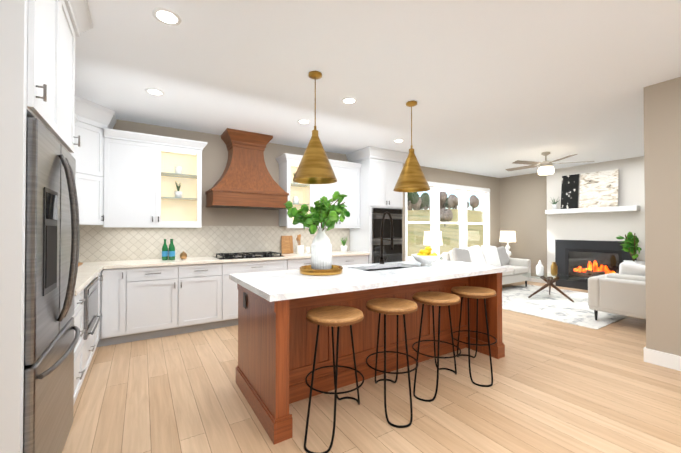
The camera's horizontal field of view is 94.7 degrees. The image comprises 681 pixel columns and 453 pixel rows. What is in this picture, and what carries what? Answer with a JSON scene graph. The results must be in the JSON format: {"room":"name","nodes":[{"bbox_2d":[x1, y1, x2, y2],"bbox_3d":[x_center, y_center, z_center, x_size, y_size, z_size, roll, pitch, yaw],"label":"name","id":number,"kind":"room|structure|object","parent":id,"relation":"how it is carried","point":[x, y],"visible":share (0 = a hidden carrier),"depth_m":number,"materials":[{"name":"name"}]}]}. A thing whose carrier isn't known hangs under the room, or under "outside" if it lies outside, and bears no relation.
{"room":"kitchen","nodes":[
{"label":"kitchen","id":0,"kind":"room"},
{"bbox_2d":[96,119,499,261],"bbox_3d":[0.480,0.007,6.246,9.480,2.740,0.120,0,-1,-32],"label":"wall","id":1,"kind":"structure","parent":0,"point":[214,157],"depth_m":5.01,"materials":[{"name":"beige paint"}]},
{"bbox_2d":[71,129,74,157],"bbox_3d":[-2.863,-0.542,3.016,0.368,1.030,0.656,0,-1,-32],"label":"upper cabinet","id":2,"kind":"object","parent":1,"relation":"attached to","point":[73,154],"depth_m":3.40,"materials":[{"name":"white wood"}]},
{"bbox_2d":[75,119,114,226],"bbox_3d":[-3.039,-0.705,3.566,0.658,1.368,0.661,0,-1,-32],"label":"upper cabinet","id":3,"kind":"object","parent":1,"relation":"attached to","point":[93,156],"depth_m":3.60,"materials":[{"name":"white wood"}]},
{"bbox_2d":[75,95,114,130],"bbox_3d":[-2.786,-1.271,3.515,0.389,0.238,0.389,0,-1,-32],"label":"crown molding","id":4,"kind":"structure","parent":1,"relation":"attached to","point":[84,108],"depth_m":3.54,"materials":[{"name":"white wood"}]},
{"bbox_2d":[111,135,162,226],"bbox_3d":[-2.653,-0.542,3.981,0.636,1.050,0.369,0,-1,-32],"label":"upper cabinet","id":5,"kind":"object","parent":1,"relation":"attached to","point":[126,178],"depth_m":3.88,"materials":[{"name":"white wood"}]},
{"bbox_2d":[78,225,349,261],"bbox_3d":[-1.661,0.220,4.812,4.329,0.454,0.011,0,-1,-32],"label":"backsplash","id":6,"kind":"structure","parent":1,"relation":"attached to","point":[99,243],"depth_m":4.49,"materials":[{"name":"tile"}]},
{"bbox_2d":[205,128,288,209],"bbox_3d":[-1.386,-0.828,4.696,1.100,1.098,0.519,0,-1,-32],"label":"range hood","id":7,"kind":"object","parent":1,"relation":"attached to","point":[246,180],"visible":0.96,"depth_m":4.57,"materials":[{"name":"brown wood"}]},
{"bbox_2d":[299,163,360,226],"bbox_3d":[-0.168,-0.525,5.564,1.007,1.050,0.349,0,-1,-32],"label":"upper cabinet","id":8,"kind":"object","parent":1,"relation":"attached to","point":[348,178],"depth_m":5.49,"materials":[{"name":"white wood"}]},
{"bbox_2d":[174,182,181,197],"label":"decor","id":9,"kind":"object","parent":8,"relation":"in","point":[179,193],"depth_m":4.25,"materials":[{"name":"white ceramic"}]},
{"bbox_2d":[175,166,181,173],"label":"decor","id":10,"kind":"object","parent":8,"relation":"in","point":[178,168],"depth_m":4.24,"materials":[{"name":"white"}]},
{"bbox_2d":[292,196,298,202],"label":"decor","id":11,"kind":"object","parent":8,"relation":"in","point":[296,199],"depth_m":5.16,"materials":[{"name":"white ceramic"}]},
{"bbox_2d":[405,181,437,260],"bbox_3d":[1.797,-0.084,7.045,1.030,1.880,0.180,0,-1,-32],"label":"window","id":12,"kind":"structure","parent":1,"relation":"in","point":[433,208],"depth_m":7.23,"materials":[{"name":"white"}]},
{"bbox_2d":[438,183,465,258],"bbox_3d":[2.668,-0.078,7.595,1.030,1.880,0.180,0,-1,-32],"label":"window","id":13,"kind":"structure","parent":1,"relation":"in","point":[461,223],"depth_m":7.79,"materials":[{"name":"white"}]},
{"bbox_2d":[466,186,489,246],"bbox_3d":[3.530,-0.073,8.140,1.030,1.880,0.180,0,-1,-32],"label":"window","id":14,"kind":"structure","parent":1,"relation":"in","point":[486,218],"depth_m":8.34,"materials":[{"name":"white"}]},
{"bbox_2d":[62,281,680,452],"bbox_3d":[2.198,1.407,3.401,9.600,0.120,6.740,0,-1,-32],"label":"floor","id":15,"kind":"structure","parent":0,"point":[559,387],"depth_m":2.38,"materials":[{"name":"brown wood"}]},
{"bbox_2d":[0,0,92,452],"bbox_3d":[-1.718,-0.042,1.507,0.697,2.738,1.134,0,-1,-32],"label":"tall cabinet","id":16,"kind":"object","parent":15,"relation":"on","point":[37,59],"visible":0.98,"depth_m":1.23,"materials":[{"name":"white wood"}]},
{"bbox_2d":[23,116,79,452],"bbox_3d":[-1.711,0.440,1.514,0.684,1.775,0.894,0,-1,-32],"label":"fridge","id":17,"kind":"object","parent":15,"relation":"on","point":[52,233],"visible":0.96,"depth_m":1.46,"materials":[{"name":"grey metal"}]},
{"bbox_2d":[72,287,87,405],"bbox_3d":[-2.136,0.896,2.096,0.633,0.875,0.478,0,-1,-32],"label":"base cabinet","id":18,"kind":"object","parent":15,"relation":"on","point":[80,315],"depth_m":2.38,"materials":[{"name":"white wood"}]},
{"bbox_2d":[88,275,99,366],"bbox_3d":[-2.488,0.902,2.653,0.633,0.875,0.840,0,-1,-32],"label":"base cabinet","id":19,"kind":"object","parent":15,"relation":"on","point":[94,287],"depth_m":2.88,"materials":[{"name":"white wood"}]},
{"bbox_2d":[100,271,103,346],"bbox_3d":[-2.760,0.906,3.083,0.633,0.875,0.304,0,-1,-32],"label":"base cabinet","id":20,"kind":"object","parent":15,"relation":"on","point":[101,272],"depth_m":3.48,"materials":[{"name":"white wood"}]},
{"bbox_2d":[108,267,135,344],"bbox_3d":[-2.690,0.914,3.799,0.298,0.875,0.610,0,-1,-32],"label":"base cabinet","id":21,"kind":"object","parent":15,"relation":"on","point":[120,301],"depth_m":3.57,"materials":[{"name":"white wood"}]},
{"bbox_2d":[74,267,103,294],"bbox_3d":[-2.447,0.443,2.594,0.634,0.038,1.644,0,-1,-32],"label":"countertop","id":22,"kind":"structure","parent":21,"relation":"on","point":[85,275],"depth_m":2.73,"materials":[{"name":"beige stone"}]},
{"bbox_2d":[132,263,227,341],"bbox_3d":[-2.171,0.917,4.128,1.170,0.875,0.610,0,-1,-32],"label":"base cabinet","id":23,"kind":"object","parent":15,"relation":"on","point":[170,301],"depth_m":3.89,"materials":[{"name":"white wood"}]},
{"bbox_2d":[78,251,367,266],"bbox_3d":[-1.495,0.464,4.545,4.329,0.038,0.635,0,-1,-32],"label":"countertop","id":24,"kind":"structure","parent":23,"relation":"on","point":[146,262],"depth_m":4.06,"materials":[{"name":"white stone"}]},
{"bbox_2d":[213,251,283,259],"bbox_3d":[-1.352,0.420,4.628,0.920,0.050,0.500,0,-1,-32],"label":"cooktop","id":25,"kind":"object","parent":24,"relation":"in","point":[247,255],"visible":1,"depth_m":4.53,"materials":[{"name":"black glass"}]},
{"bbox_2d":[281,234,309,253],"bbox_3d":[-0.750,0.289,5.229,0.458,0.326,0.231,0,-1,-32],"label":"cutting boards","id":26,"kind":"object","parent":24,"relation":"on","point":[286,244],"visible":1,"depth_m":5.20,"materials":[{"name":"brown wood"}]},
{"bbox_2d":[341,239,346,251],"bbox_3d":[0.063,0.313,5.605,0.131,0.284,0.168,0,-1,-32],"label":"potted plant","id":27,"kind":"object","parent":24,"relation":"on","point":[343,248],"visible":1,"depth_m":5.57,"materials":[{"name":"white"}]},
{"bbox_2d":[228,259,287,325],"bbox_3d":[-1.368,0.923,4.636,0.982,0.875,0.610,0,-1,-32],"label":"base cabinet","id":28,"kind":"object","parent":15,"relation":"on","point":[265,264],"depth_m":4.29,"materials":[{"name":"white wood"}]},
{"bbox_2d":[288,259,310,269],"bbox_3d":[-0.687,0.927,5.066,0.752,0.875,0.610,0,-1,-32],"label":"base cabinet","id":29,"kind":"object","parent":15,"relation":"on","point":[292,263],"depth_m":4.73,"materials":[{"name":"white"}]},
{"bbox_2d":[304,306,363,452],"bbox_3d":[-0.038,0.959,2.134,0.582,0.750,0.460,0,-1,-32],"label":"stool","id":30,"kind":"object","parent":15,"relation":"on","point":[334,316],"visible":1,"depth_m":2.04,"materials":[{"name":"brown wood"}]},
{"bbox_2d":[332,255,367,265],"bbox_3d":[-0.021,0.932,5.487,0.825,0.875,0.610,0,-1,-32],"label":"base cabinet","id":31,"kind":"object","parent":15,"relation":"on","point":[341,260],"depth_m":5.25,"materials":[{"name":"white"}]},
{"bbox_2d":[236,264,504,443],"bbox_3d":[0.398,0.898,2.978,2.492,0.889,0.932,0,-1,-32],"label":"kitchen island","id":32,"kind":"object","parent":15,"relation":"on","point":[277,331],"depth_m":2.61,"materials":[{"name":"brown wood"}]},
{"bbox_2d":[229,260,512,303],"bbox_3d":[0.407,0.432,2.960,2.590,0.040,1.030,0,-1,-32],"label":"island countertop","id":33,"kind":"structure","parent":32,"relation":"on","point":[281,284],"depth_m":2.51,"materials":[{"name":"white stone"}]},
{"bbox_2d":[284,191,349,275],"bbox_3d":[-0.178,0.059,2.792,0.529,0.700,0.740,0,-1,-32],"label":"vase","id":34,"kind":"object","parent":33,"relation":"on","point":[325,212],"visible":1,"depth_m":2.70,"materials":[{"name":"white ceramic"}]},
{"bbox_2d":[377,212,392,263],"bbox_3d":[0.532,0.126,3.468,0.117,0.582,0.216,0,-1,-32],"label":"faucet","id":35,"kind":"object","parent":33,"relation":"on","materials":[{"name":"black metal"}]},
{"bbox_2d":[411,246,441,265],"bbox_3d":[0.915,0.313,3.347,0.318,0.205,0.317,0,-1,-32],"label":"lemon bowl","id":36,"kind":"object","parent":33,"relation":"on","point":[425,257],"visible":1,"depth_m":3.29,"materials":[{"name":"white ceramic"}]},
{"bbox_2d":[346,146,408,263],"bbox_3d":[0.687,0.004,5.875,0.921,2.738,0.727,0,-1,-32],"label":"tall cabinet","id":37,"kind":"object","parent":15,"relation":"on","point":[381,169],"visible":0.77,"depth_m":5.60,"materials":[{"name":"white wood"}]},
{"bbox_2d":[366,298,417,427],"bbox_3d":[0.393,0.962,2.406,0.424,0.750,0.604,0,-1,-32],"label":"stool","id":38,"kind":"object","parent":15,"relation":"on","point":[392,306],"visible":1,"depth_m":2.29,"materials":[{"name":"brown wood"}]},
{"bbox_2d":[412,291,460,401],"bbox_3d":[0.815,0.964,2.674,0.640,0.750,0.400,0,-1,-32],"label":"stool","id":39,"kind":"object","parent":15,"relation":"on","point":[433,299],"visible":0.98,"depth_m":2.60,"materials":[{"name":"brown wood"}]},
{"bbox_2d":[451,286,496,386],"bbox_3d":[1.246,0.967,2.946,0.494,0.750,0.555,0,-1,-32],"label":"stool","id":40,"kind":"object","parent":15,"relation":"on","point":[474,292],"visible":0.94,"depth_m":2.83,"materials":[{"name":"brown wood"}]},
{"bbox_2d":[442,245,530,286],"bbox_3d":[3.224,0.897,6.966,2.100,0.958,0.940,0,-1,-32],"label":"sofa","id":41,"kind":"object","parent":15,"relation":"on","point":[489,255],"visible":0.58,"depth_m":6.93,"materials":[{"name":"grey fabric"}]},
{"bbox_2d":[502,284,628,329],"bbox_3d":[3.909,1.369,5.832,2.750,0.007,2.320,0,-1,-32],"label":"rug","id":42,"kind":"object","parent":15,"relation":"on","point":[555,305],"visible":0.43,"depth_m":5.33,"materials":[{"name":"white fabric"}]},
{"bbox_2d":[523,273,579,301],"bbox_3d":[3.985,1.153,5.966,0.920,0.421,0.920,0,-1,-32],"label":"coffee table","id":43,"kind":"object","parent":42,"relation":"on","point":[550,280],"visible":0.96,"depth_m":5.95,"materials":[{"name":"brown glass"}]},
{"bbox_2d":[536,260,557,275],"bbox_3d":[3.953,0.793,6.017,0.397,0.300,0.129,0,-1,-4],"label":"decor","id":44,"kind":"object","parent":43,"relation":"on","point":[540,269],"visible":1,"depth_m":5.98,"materials":[{"name":"white ceramic"}]},
{"bbox_2d":[555,240,636,289],"bbox_3d":[5.472,0.843,6.779,0.182,1.080,1.420,0,-1,-32],"label":"fireplace","id":45,"kind":"object","parent":15,"relation":"on","point":[583,261],"visible":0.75,"depth_m":6.89,"materials":[{"name":"grey"}]},
{"bbox_2d":[588,262,645,319],"bbox_3d":[4.387,0.924,4.116,0.920,0.844,1.600,0,-1,-32],"label":"loveseat","id":46,"kind":"object","parent":15,"relation":"on","point":[622,291],"visible":0.56,"depth_m":4.29,"materials":[{"name":"grey fabric"}]},
{"bbox_2d":[616,232,644,264],"bbox_3d":[5.540,0.735,5.994,0.342,1.277,0.398,0,-1,-32],"label":"floor plant","id":47,"kind":"object","parent":15,"relation":"on","point":[631,239],"visible":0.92,"depth_m":5.96,"materials":[{"name":"green plant"}]},
{"bbox_3d":[1.887,1.089,6.403,0.500,0.580,0.500,0,-1,-32],"label":"side table","id":48,"kind":"object","parent":15,"relation":"on","visible":0},
{"bbox_2d":[423,231,442,253],"bbox_3d":[1.887,0.448,6.410,0.380,0.700,0.380,0,-1,-32],"label":"table lamp","id":49,"kind":"object","parent":48,"relation":"on","point":[432,237],"visible":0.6,"depth_m":6.26,"materials":[{"name":"white ceramic"}]},
{"bbox_3d":[4.294,1.106,8.043,0.500,0.580,0.500,0,-1,-32],"label":"side table","id":50,"kind":"object","parent":15,"relation":"on","visible":0},
{"bbox_2d":[500,231,515,257],"bbox_3d":[4.294,0.466,8.049,0.380,0.700,0.380,0,-1,-32],"label":"table lamp","id":51,"kind":"object","parent":50,"relation":"on","point":[507,236],"visible":0.79,"depth_m":7.93,"materials":[{"name":"white ceramic"}]},
{"bbox_2d":[75,0,680,177],"bbox_3d":[2.198,-1.453,3.432,9.600,0.120,6.740,0,-1,-32],"label":"ceiling","id":52,"kind":"structure","parent":0,"point":[495,88],"depth_m":2.83,"materials":[{"name":"white paint"}]},
{"bbox_2d":[145,88,163,95],"bbox_3d":[-1.918,-1.390,3.242,0.170,0.007,0.170,0,-1,-32],"label":"recessed light","id":53,"kind":"object","parent":52,"relation":"in","point":[154,91],"visible":0.98,"depth_m":3.23,"materials":[{"name":"white plastic"}]},
{"bbox_2d":[152,8,180,25],"bbox_3d":[-1.161,-1.402,2.100,0.170,0.007,0.170,0,-1,-32],"label":"recessed light","id":54,"kind":"object","parent":52,"relation":"in","point":[167,16],"visible":1,"depth_m":2.09,"materials":[{"name":"white"}]},
{"bbox_2d":[297,119,309,123],"bbox_3d":[-0.484,-1.381,4.137,0.170,0.007,0.170,0,-1,-32],"label":"recessed light","id":55,"kind":"object","parent":52,"relation":"in","point":[302,121],"visible":0.98,"depth_m":4.12,"materials":[{"name":"white"}]},
{"bbox_2d":[293,71,336,183],"bbox_3d":[-0.232,-0.906,2.871,0.406,0.982,0.406,0,-1,-32],"label":"pendant light","id":56,"kind":"object","parent":52,"relation":"hanging from","point":[314,167],"visible":1,"depth_m":2.78,"materials":[{"name":"gold metal"}]},
{"bbox_2d":[341,97,356,103],"bbox_3d":[0.096,-1.388,3.462,0.170,0.007,0.170,0,-1,-32],"label":"recessed light","id":57,"kind":"object","parent":52,"relation":"in","point":[349,100],"visible":0.98,"depth_m":3.45,"materials":[{"name":"white plastic"}]},
{"bbox_2d":[393,101,430,191],"bbox_3d":[0.799,-0.899,3.523,0.406,0.982,0.406,0,-1,-32],"label":"pendant light","id":58,"kind":"object","parent":52,"relation":"hanging from","point":[411,178],"visible":1,"depth_m":3.43,"materials":[{"name":"gold metal"}]},
{"bbox_2d":[505,152,593,174],"bbox_3d":[3.769,-1.164,5.835,1.408,0.403,1.355,0,-1,-32],"label":"ceiling fan","id":59,"kind":"object","parent":52,"relation":"hanging from","point":[545,167],"visible":1,"depth_m":5.72,"materials":[{"name":"silver metal"}]},
{"bbox_2d":[500,173,546,277],"bbox_3d":[5.883,0.009,6.457,0.120,2.740,5.540,0,-1,-32],"label":"wall","id":60,"kind":"structure","parent":0,"point":[523,205],"depth_m":8.07,"materials":[{"name":"beige paint"}]},
{"bbox_2d":[528,276,546,283],"bbox_3d":[4.743,1.330,8.106,0.030,0.135,1.230,0,-1,-32],"label":"baseboard","id":61,"kind":"structure","parent":60,"relation":"attached to","point":[532,279],"depth_m":7.85,"materials":[{"name":"white"}]},
{"bbox_2d":[547,156,644,285],"bbox_3d":[5.482,0.013,6.830,0.160,2.740,1.740,0,-1,-32],"label":"wall bump-out","id":62,"kind":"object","parent":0,"point":[605,226],"visible":0.45,"depth_m":6.60,"materials":[{"name":"white paint"}]},
{"bbox_2d":[545,205,639,213],"bbox_3d":[5.324,-0.347,6.745,0.199,0.100,1.620,0,-1,-32],"label":"mantel shelf","id":63,"kind":"object","parent":62,"relation":"attached to","point":[599,209],"visible":1,"depth_m":6.57,"materials":[{"name":"white wood"}]},
{"bbox_2d":[549,197,558,209],"bbox_3d":[4.989,-0.547,7.278,0.100,0.308,0.231,0,-1,-32],"label":"mantel plant","id":64,"kind":"object","parent":63,"relation":"on","point":[554,205],"visible":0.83,"depth_m":7.27,"materials":[{"name":"green plant"}]},
{"bbox_2d":[561,169,618,208],"bbox_3d":[5.323,-0.780,6.743,0.109,0.759,1.010,0,-1,-32],"label":"wall art","id":65,"kind":"object","parent":63,"relation":"on","point":[592,189],"visible":0.86,"depth_m":6.69},
{"bbox_2d":[643,77,680,355],"bbox_3d":[3.779,-0.037,2.085,0.130,2.740,2.560,0,-1,-32],"label":"wall","id":66,"kind":"structure","parent":0,"point":[662,142],"depth_m":3.02,"materials":[{"name":"beige paint"}]},
{"bbox_2d":[643,347,680,370],"bbox_3d":[3.713,1.265,2.039,0.016,0.135,2.576,0,-1,-32],"label":"baseboard","id":67,"kind":"structure","parent":66,"relation":"attached to","point":[664,359],"depth_m":3.01,"materials":[{"name":"white wood"}]},
{"label":"outside","id":68,"kind":"structure","parent":0,"visible":0},
{"bbox_2d":[407,209,482,256],"bbox_3d":[-27.952,-2.953,89.155,170.000,11.523,169.400,0,-1,-32],"label":"ground","id":69,"kind":"structure","parent":68,"point":[412,243],"depth_m":37.75,"materials":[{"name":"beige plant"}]},
{"bbox_2d":[407,191,478,226],"bbox_3d":[-5.247,-5.539,71.389,122.691,12.533,56.858,0,-1,-32],"label":"trees","id":70,"kind":"object","parent":69,"relation":"on","point":[474,202],"depth_m":91.39,"materials":[{"name":"green plant"}]}
]}

